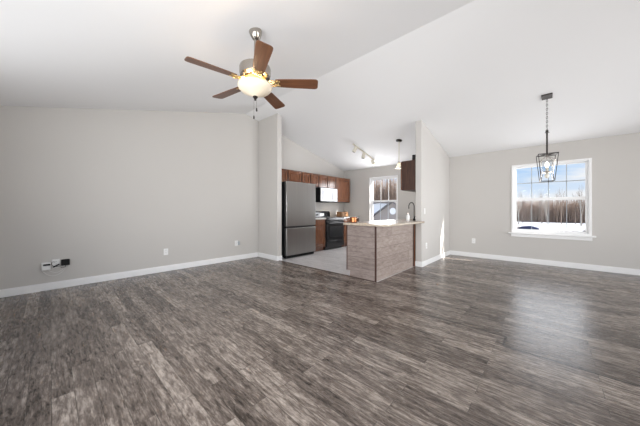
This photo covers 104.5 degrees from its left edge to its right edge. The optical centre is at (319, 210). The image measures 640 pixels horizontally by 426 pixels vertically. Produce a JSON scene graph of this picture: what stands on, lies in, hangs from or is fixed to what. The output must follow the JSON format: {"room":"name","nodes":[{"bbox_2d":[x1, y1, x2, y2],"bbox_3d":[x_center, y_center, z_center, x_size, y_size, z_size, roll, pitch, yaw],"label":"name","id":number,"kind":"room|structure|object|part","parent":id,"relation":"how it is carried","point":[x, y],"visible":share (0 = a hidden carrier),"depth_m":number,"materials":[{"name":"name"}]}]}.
{"room":"living room","nodes":[
{"label":"living room","id":0,"kind":"room"},
{"bbox_2d":[0,106,343,289],"bbox_3d":[-1.784,-0.556,5.785,0.120,3.360,7.605,0,0,43],"label":"wall","id":1,"kind":"structure","parent":0,"point":[104,191],"depth_m":4.11,"materials":[{"name":"beige paint"}]},
{"bbox_2d":[41,262,66,275],"bbox_3d":[-3.752,0.831,3.509,0.060,0.198,0.255,0,0,43],"label":"box","id":2,"kind":"object","parent":1,"relation":"attached to","point":[44,266],"visible":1,"depth_m":3.44,"materials":[{"name":"white plastic"}]},
{"bbox_2d":[51,259,59,267],"bbox_3d":[-3.747,0.758,3.517,0.057,0.118,0.090,0,0,43],"label":"outlet","id":3,"kind":"object","parent":1,"relation":"attached to","point":[55,263],"visible":1,"depth_m":3.52,"materials":[{"name":"white plastic"}]},
{"bbox_2d":[61,259,69,267],"bbox_3d":[-3.682,0.769,3.582,0.064,0.114,0.095,0,0,43],"label":"power adapter","id":4,"kind":"object","parent":1,"relation":"attached to","point":[65,262],"visible":1,"depth_m":3.57,"materials":[{"name":"black plastic"}]},
{"bbox_2d":[0,252,257,297],"bbox_3d":[-2.905,1.071,4.464,0.015,0.104,4.142,0,0,43],"label":"baseboard","id":5,"kind":"structure","parent":1,"relation":"attached to","point":[15,291],"depth_m":3.96,"materials":[{"name":"white paint"}]},
{"bbox_2d":[282,169,301,181],"bbox_3d":[-0.931,-0.860,6.380,0.331,0.337,0.973,0,0,43],"label":"upper cabinet","id":6,"kind":"object","parent":1,"relation":"attached to","point":[287,175],"visible":0.46,"depth_m":6.35,"materials":[{"name":"brown wood"}]},
{"bbox_3d":[-0.980,-0.852,6.096,0.020,0.290,0.450,0,0,43],"label":"door","id":7,"kind":"part","parent":6,"relation":"part of","materials":[{"name":"brown wood"}]},
{"bbox_3d":[-0.650,-0.852,6.455,0.020,0.290,0.445,0,0,43],"label":"door","id":8,"kind":"part","parent":6,"relation":"part of","materials":[{"name":"brown wood"}]},
{"bbox_2d":[301,172,318,187],"bbox_3d":[-0.378,-0.840,6.981,0.331,0.377,0.658,0,0,43],"label":"upper cabinet","id":9,"kind":"object","parent":1,"relation":"attached to","point":[311,178],"visible":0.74,"depth_m":6.83,"materials":[{"name":"brown wood"}]},
{"bbox_3d":[-0.375,-0.832,6.755,0.020,0.330,0.290,0,0,43],"label":"door","id":10,"kind":"part","parent":9,"relation":"part of","materials":[{"name":"brown wood"}]},
{"bbox_3d":[-0.151,-0.832,6.998,0.020,0.330,0.290,0,0,43],"label":"door","id":11,"kind":"part","parent":9,"relation":"part of","materials":[{"name":"brown wood"}]},
{"bbox_2d":[318,174,335,188],"bbox_3d":[0.106,-0.840,7.508,0.331,0.377,0.768,0,0,43],"label":"upper cabinet","id":12,"kind":"object","parent":1,"relation":"attached to","point":[324,181],"visible":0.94,"depth_m":7.36,"materials":[{"name":"brown wood"}]},
{"bbox_3d":[0.090,-0.832,7.261,0.020,0.330,0.345,0,0,43],"label":"door","id":13,"kind":"part","parent":12,"relation":"part of","materials":[{"name":"brown wood"}]},
{"bbox_2d":[316,187,336,202],"bbox_3d":[0.146,-0.444,7.471,0.440,0.410,0.762,0,0,43],"label":"microwave","id":14,"kind":"object","parent":12,"relation":"attached to","point":[326,195],"visible":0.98,"depth_m":7.25,"materials":[{"name":"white plastic"}]},
{"bbox_3d":[0.210,-0.453,7.292,0.024,0.383,0.578,0,0,43],"label":"door","id":15,"kind":"part","parent":14,"relation":"part of","materials":[{"name":"silver metal"}]},
{"bbox_3d":[0.466,-0.453,7.572,0.023,0.383,0.175,0,0,43],"label":"control panel","id":16,"kind":"part","parent":14,"relation":"part of","materials":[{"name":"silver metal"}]},
{"bbox_3d":[0.351,-0.832,7.544,0.020,0.330,0.345,0,0,43],"label":"door","id":17,"kind":"part","parent":12,"relation":"part of","materials":[{"name":"brown wood"}]},
{"bbox_2d":[332,177,349,202],"bbox_3d":[0.624,-0.637,8.071,0.331,0.782,0.748,0,0,43],"label":"upper cabinet","id":18,"kind":"object","parent":1,"relation":"attached to","point":[342,185],"visible":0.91,"depth_m":7.98,"materials":[{"name":"brown wood"}]},
{"bbox_2d":[258,113,281,255],"bbox_3d":[-1.179,-0.514,5.793,0.759,3.276,0.120,0,0,43],"label":"wall","id":19,"kind":"structure","parent":0,"point":[269,128],"depth_m":5.67,"materials":[{"name":"beige paint"}]},
{"bbox_2d":[258,252,281,260],"bbox_3d":[-1.173,1.071,5.777,0.759,0.104,0.135,0,0,43],"label":"baseboard","id":20,"kind":"structure","parent":19,"relation":"attached to","point":[267,256],"depth_m":5.64,"materials":[{"name":"white paint"}]},
{"bbox_2d":[0,246,639,425],"bbox_3d":[1.658,1.173,2.643,9.440,0.100,7.875,0,0,43],"label":"floor","id":21,"kind":"structure","parent":0,"point":[451,340],"depth_m":2.03,"materials":[{"name":"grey wood"}]},
{"bbox_2d":[282,181,315,258],"bbox_3d":[-0.717,0.224,6.251,0.760,1.800,0.965,0,0,43],"label":"refrigerator","id":22,"kind":"object","parent":21,"relation":"on","point":[298,198],"visible":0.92,"depth_m":5.91,"materials":[{"name":"silver metal"}]},
{"bbox_3d":[-0.480,0.397,6.034,0.062,0.045,0.945,0,0,43],"label":"recessed handle","id":23,"kind":"part","parent":22,"relation":"part of","materials":[{"name":"grey metal"}]},
{"bbox_3d":[-0.461,-0.145,6.016,0.065,1.042,0.965,0,0,43],"label":"door","id":24,"kind":"part","parent":22,"relation":"part of","materials":[{"name":"silver metal"}]},
{"bbox_3d":[-0.461,0.734,6.016,0.065,0.630,0.965,0,0,43],"label":"freezer drawer","id":25,"kind":"part","parent":22,"relation":"part of","materials":[{"name":"silver metal"}]},
{"bbox_2d":[314,219,324,251],"bbox_3d":[-0.252,0.690,6.890,0.608,0.868,0.565,0,0,43],"label":"base cabinet","id":26,"kind":"object","parent":21,"relation":"on","point":[320,224],"visible":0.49,"depth_m":6.74,"materials":[{"name":"brown wood"}]},
{"bbox_3d":[-0.037,0.351,6.692,0.023,0.145,0.505,0,0,43],"label":"drawer","id":27,"kind":"part","parent":26,"relation":"part of","materials":[{"name":"brown wood"}]},
{"bbox_3d":[-0.038,0.721,6.693,0.020,0.555,0.505,0,0,43],"label":"door","id":28,"kind":"part","parent":26,"relation":"part of","materials":[{"name":"brown wood"}]},
{"bbox_2d":[316,211,343,249],"bbox_3d":[0.247,0.579,7.358,0.682,1.090,0.790,0,0,43],"label":"range","id":29,"kind":"object","parent":21,"relation":"on","point":[334,227],"visible":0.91,"depth_m":7.14,"materials":[{"name":"black metal"}]},
{"bbox_3d":[0.447,0.959,7.175,0.027,0.180,0.766,0,0,43],"label":"storage drawer","id":30,"kind":"part","parent":29,"relation":"part of","materials":[{"name":"black metal"}]},
{"bbox_3d":[0.449,0.589,7.172,0.034,0.530,0.766,0,0,43],"label":"oven door","id":31,"kind":"part","parent":29,"relation":"part of","materials":[{"name":"black ceramic"}]},
{"bbox_3d":[0.445,0.267,7.176,0.022,0.083,0.776,0,0,43],"label":"rail","id":32,"kind":"part","parent":29,"relation":"part of","materials":[{"name":"silver metal"}]},
{"bbox_2d":[342,218,357,246],"bbox_3d":[0.768,0.690,8.000,0.608,0.868,0.850,0,0,43],"label":"base cabinet","id":33,"kind":"object","parent":21,"relation":"on","point":[345,220],"visible":0.18,"depth_m":7.57,"materials":[{"name":"brown wood"}]},
{"bbox_2d":[330,214,359,218],"bbox_3d":[0.773,0.184,8.005,0.639,0.141,0.865,0,0,43],"label":"countertop","id":34,"kind":"structure","parent":33,"relation":"on","point":[331,215],"depth_m":8.07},
{"bbox_2d":[337,212,347,216],"bbox_3d":[0.736,0.133,8.016,0.250,0.160,0.340,0,0,43],"label":"bread box","id":35,"kind":"object","parent":34,"relation":"on","point":[339,214],"visible":1,"depth_m":7.91,"materials":[{"name":"brown wood"}]},
{"bbox_3d":[0.845,0.721,7.654,0.020,0.555,0.385,0,0,43],"label":"door","id":36,"kind":"part","parent":33,"relation":"part of","materials":[{"name":"brown wood"}]},
{"bbox_2d":[346,224,413,281],"bbox_3d":[1.166,0.690,4.627,0.596,0.868,1.494,0,0,43],"label":"base cabinet","id":37,"kind":"object","parent":21,"relation":"on","point":[373,253],"visible":0.87,"depth_m":4.14,"materials":[{"name":"brown wood"}]},
{"bbox_2d":[343,219,424,226],"bbox_3d":[1.617,0.235,4.982,0.825,0.039,2.715,0,0,43],"label":"countertop","id":38,"kind":"structure","parent":37,"relation":"on","point":[397,222],"depth_m":4.31,"materials":[{"name":"white stone"}]},
{"bbox_2d":[347,217,356,221],"bbox_3d":[0.584,0.169,4.361,0.147,0.092,0.149,0,0,43],"label":"copper pot","id":39,"kind":"object","parent":38,"relation":"on","point":[352,219],"visible":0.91,"depth_m":4.30,"materials":[{"name":"orange metal"}]},
{"bbox_2d":[408,202,415,220],"bbox_3d":[1.912,0.025,5.108,0.158,0.380,0.086,0,0,-2],"label":"tap","id":40,"kind":"object","parent":38,"relation":"on","point":[410,202],"visible":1,"depth_m":5.09,"materials":[{"name":"black metal"}]},
{"bbox_2d":[414,224,415,265],"bbox_3d":[2.071,0.690,5.597,0.608,0.868,1.155,0,0,43],"label":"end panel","id":41,"kind":"object","parent":21,"relation":"on","point":[414,224],"visible":0.02,"depth_m":4.97,"materials":[{"name":"brown wood"}]},
{"bbox_2d":[0,0,639,170],"bbox_3d":[1.658,-1.806,2.643,9.440,1.161,7.875,0,0,43],"label":"ceiling","id":42,"kind":"structure","parent":0,"point":[476,73],"depth_m":3.16,"materials":[{"name":"white paint"}]},
{"bbox_2d":[184,27,317,118],"bbox_3d":[-0.686,-1.369,2.496,1.216,0.908,1.210,0,0,43],"label":"ceiling fan","id":43,"kind":"object","parent":42,"relation":"hanging from","point":[255,82],"visible":1,"depth_m":2.42,"materials":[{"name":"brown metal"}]},
{"bbox_3d":[-0.976,-1.286,2.236,0.427,0.007,0.136,0,12,-39],"label":"blade","id":44,"kind":"part","parent":43,"relation":"part of","materials":[{"name":"brown wood"}]},
{"bbox_3d":[-1.006,-1.286,2.727,0.427,0.007,0.136,0,12,33],"label":"blade","id":45,"kind":"part","parent":43,"relation":"part of","materials":[{"name":"brown wood"}]},
{"bbox_3d":[-0.781,-1.298,2.393,0.164,0.059,0.095,0,12,-39],"label":"blade arm","id":46,"kind":"part","parent":43,"relation":"part of","materials":[{"name":"gold metal"}]},
{"bbox_3d":[-0.653,-1.203,2.502,0.342,0.119,0.342,0,0,43],"label":"lamp shade","id":47,"kind":"part","parent":43,"relation":"part of","materials":[{"name":"white glass"}]},
{"bbox_3d":[-0.589,-1.298,2.346,0.095,0.059,0.164,13,-5,-21],"label":"blade arm","id":48,"kind":"part","parent":43,"relation":"part of","materials":[{"name":"gold metal"}]},
{"bbox_3d":[-0.500,-1.286,2.112,0.136,0.007,0.427,13,-5,-21],"label":"blade","id":49,"kind":"part","parent":43,"relation":"part of","materials":[{"name":"brown wood"}]},
{"bbox_3d":[-0.548,-1.286,2.906,0.136,0.007,0.427,-12,-3,14],"label":"blade","id":50,"kind":"part","parent":43,"relation":"part of","materials":[{"name":"brown wood"}]},
{"bbox_3d":[-0.485,-1.298,2.514,0.164,0.059,0.095,0,-12,-3],"label":"blade arm","id":51,"kind":"part","parent":43,"relation":"part of","materials":[{"name":"gold metal"}]},
{"bbox_3d":[-0.235,-1.286,2.526,0.427,0.007,0.136,0,-12,-3],"label":"blade","id":52,"kind":"part","parent":43,"relation":"part of","materials":[{"name":"brown wood"}]},
{"bbox_2d":[352,144,375,164],"bbox_3d":[1.230,-1.494,6.794,0.148,0.433,1.130,0,0,43],"label":"track light","id":53,"kind":"object","parent":42,"relation":"attached to","point":[355,147],"visible":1,"depth_m":6.70,"materials":[{"name":"white metal"}]},
{"bbox_2d":[394,139,401,168],"bbox_3d":[1.863,-1.319,5.847,0.216,0.680,0.216,0,0,43],"label":"bell pendant","id":54,"kind":"object","parent":42,"relation":"hanging from","point":[398,166],"visible":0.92,"depth_m":5.81,"materials":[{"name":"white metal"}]},
{"bbox_3d":[1.863,-1.048,5.847,0.216,0.138,0.216,0,0,43],"label":"lamp shade","id":55,"kind":"part","parent":54,"relation":"part of","materials":[{"name":"white glass"}]},
{"bbox_2d":[536,93,558,181],"bbox_3d":[3.469,-1.098,3.789,0.235,1.321,0.235,0,0,35],"label":"lantern pendant","id":56,"kind":"object","parent":42,"relation":"hanging from","point":[549,95],"visible":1,"depth_m":3.78,"materials":[{"name":"brown metal"}]},
{"bbox_3d":[3.469,-1.033,3.789,0.021,0.363,0.021,0,0,43],"label":"stem","id":57,"kind":"part","parent":56,"relation":"part of","materials":[{"name":"brown metal"}]},
{"bbox_3d":[3.469,-0.646,3.789,0.235,0.417,0.235,0,0,35],"label":"cage frame","id":58,"kind":"part","parent":56,"relation":"part of","materials":[{"name":"brown metal"}]},
{"bbox_2d":[279,260,373,281],"bbox_3d":[-0.023,1.121,4.704,2.385,0.006,0.027,0,0,43],"label":"trim","id":59,"kind":"structure","parent":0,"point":[279,260],"depth_m":4.52,"materials":[{"name":"wood"}]},
{"bbox_2d":[416,120,449,261],"bbox_3d":[2.602,-0.330,5.632,0.125,2.906,1.895,0,0,43],"label":"wall partition","id":60,"kind":"structure","parent":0,"point":[432,162],"depth_m":5.26,"materials":[{"name":"beige paint"}]},
{"bbox_2d":[401,160,415,191],"bbox_3d":[2.109,-0.714,5.426,0.323,0.605,0.895,0,0,43],"label":"upper cabinet","id":61,"kind":"object","parent":60,"relation":"attached to","point":[408,168],"visible":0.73,"depth_m":5.09,"materials":[{"name":"brown wood"}]},
{"bbox_2d":[415,250,449,266],"bbox_3d":[2.597,1.071,5.616,0.140,0.104,1.895,0,0,43],"label":"baseboard","id":62,"kind":"structure","parent":60,"relation":"attached to","point":[433,259],"depth_m":5.26,"materials":[{"name":"white paint"}]},
{"bbox_2d":[344,132,639,268],"bbox_3d":[4.264,-0.106,5.479,9.440,2.459,0.130,0,0,43],"label":"wall","id":63,"kind":"structure","parent":0,"point":[480,184],"depth_m":5.23,"materials":[{"name":"beige paint"}]},
{"bbox_2d":[369,175,397,220],"bbox_3d":[1.962,-0.301,7.592,0.950,1.450,0.134,0,0,43],"label":"window","id":64,"kind":"structure","parent":63,"relation":"in","point":[371,180],"depth_m":7.77,"materials":[{"name":"white paint"}]},
{"bbox_3d":[1.989,-0.612,7.621,0.846,0.730,0.025,0,0,43],"label":"sash","id":65,"kind":"part","parent":64,"relation":"part of","materials":[{"name":"white plastic"}]},
{"bbox_3d":[1.970,0.034,7.600,0.846,0.680,0.028,0,0,43],"label":"sash","id":66,"kind":"part","parent":64,"relation":"part of","materials":[{"name":"white plastic"}]},
{"bbox_2d":[450,250,639,275],"bbox_3d":[5.449,1.071,4.293,5.850,0.104,0.015,0,0,43],"label":"baseboard","id":67,"kind":"structure","parent":63,"relation":"attached to","point":[469,254],"depth_m":4.97,"materials":[{"name":"white paint"}]},
{"bbox_2d":[508,158,595,240],"bbox_3d":[4.661,-0.201,5.057,1.295,1.552,0.155,0,0,43],"label":"window","id":68,"kind":"structure","parent":63,"relation":"in","point":[586,235],"depth_m":4.94,"materials":[{"name":"white paint"}]},
{"bbox_2d":[531,200,566,230],"bbox_3d":[4.673,0.099,5.070,0.537,0.620,0.008,0,0,43],"label":"grille","id":69,"kind":"object","parent":68,"relation":"attached to","point":[531,200],"depth_m":5.07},
{"bbox_2d":[516,164,583,197],"bbox_3d":[4.695,-0.567,5.094,1.035,0.680,0.010,0,0,43],"label":"grille","id":70,"kind":"object","parent":68,"relation":"attached to","point":[531,167],"depth_m":5.17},
{"bbox_3d":[4.697,-0.568,5.096,1.091,0.732,0.030,0,0,43],"label":"sash","id":71,"kind":"part","parent":68,"relation":"part of","materials":[{"name":"white plastic"}]},
{"bbox_3d":[4.673,0.088,5.070,1.091,0.700,0.030,0,0,43],"label":"sash","id":72,"kind":"part","parent":68,"relation":"part of","materials":[{"name":"white plastic"}]},
{"bbox_3d":[4.634,0.497,5.028,1.295,0.028,0.075,0,0,43],"label":"sill","id":73,"kind":"part","parent":68,"relation":"part of","materials":[{"name":"white paint"}]},
{"label":"outside","id":74,"kind":"structure","parent":0,"visible":0},
{"bbox_2d":[516,222,584,230],"bbox_3d":[31.953,3.024,57.186,160.000,0.200,112.545,0,0,43],"label":"snow","id":75,"kind":"object","parent":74,"point":[552,225],"depth_m":47.10,"materials":[{"name":"white snow"}]},
{"bbox_2d":[373,202,388,213],"bbox_3d":[11.789,0.749,44.850,11.700,4.350,4.600,0,0,43],"label":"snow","id":76,"kind":"object","parent":75,"relation":"on","point":[376,205],"visible":0.08,"depth_m":43.67,"materials":[{"name":"white snow"}]},
{"bbox_2d":[373,202,395,220],"bbox_3d":[12.192,0.898,33.614,9.900,4.050,10.600,0,0,43],"label":"house","id":77,"kind":"structure","parent":75,"relation":"on","point":[388,212],"depth_m":30.42,"materials":[{"name":"beige"}]},
{"bbox_2d":[390,208,395,213],"bbox_3d":[8.791,0.123,29.913,0.800,0.800,0.050,0,0,43],"label":"round vent","id":78,"kind":"object","parent":77,"relation":"attached to","point":[392,210],"depth_m":29.87,"materials":[{"name":"white paint"}]},
{"bbox_2d":[373,178,584,222],"bbox_3d":[39.354,-3.443,66.689,75.462,12.788,35.743,0,0,43],"label":"trees","id":79,"kind":"object","parent":75,"relation":"on","point":[537,216],"visible":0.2,"depth_m":60.71,"materials":[{"name":"brown plant"}]},
{"bbox_2d":[516,201,521,224],"bbox_3d":[40.085,0.249,50.308,1.291,5.412,1.397,0,0,43],"label":"birch tree","id":80,"kind":"object","parent":75,"relation":"on","point":[516,201],"visible":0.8,"depth_m":50.13,"materials":[{"name":"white plant"}]},
{"bbox_2d":[518,226,538,229],"bbox_3d":[30.546,2.614,36.304,2.347,0.620,1.800,0,0,43],"label":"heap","id":81,"kind":"object","parent":75,"relation":"on","point":[521,227],"visible":0.73,"depth_m":35.72,"materials":[{"name":"blue"}]},
{"bbox_2d":[542,196,547,224],"bbox_3d":[43.748,-0.354,48.215,0.998,6.605,1.325,0,0,14],"label":"birch tree","id":82,"kind":"object","parent":75,"relation":"on","point":[545,208],"visible":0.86,"depth_m":47.92,"materials":[{"name":"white plant"}]},
{"bbox_2d":[555,189,565,224],"bbox_3d":[48.881,-0.910,50.420,1.260,7.718,2.475,0,0,-25],"label":"bare tree","id":83,"kind":"object","parent":75,"relation":"on","point":[562,189],"visible":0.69,"depth_m":50.15,"materials":[{"name":"grey plant"}]},
{"bbox_2d":[572,193,579,223],"bbox_3d":[54.619,-0.440,52.584,1.258,6.781,2.449,0,0,16],"label":"bare tree","id":84,"kind":"object","parent":75,"relation":"on","point":[572,193],"visible":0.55,"depth_m":52.68,"materials":[{"name":"grey plant"}]},
{"bbox_2d":[578,194,583,225],"bbox_3d":[47.283,-0.052,44.999,1.536,6.009,1.506,0,0,22],"label":"birch tree","id":85,"kind":"object","parent":75,"relation":"on","point":[580,194],"visible":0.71,"depth_m":44.87,"materials":[{"name":"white plant"}]}
]}

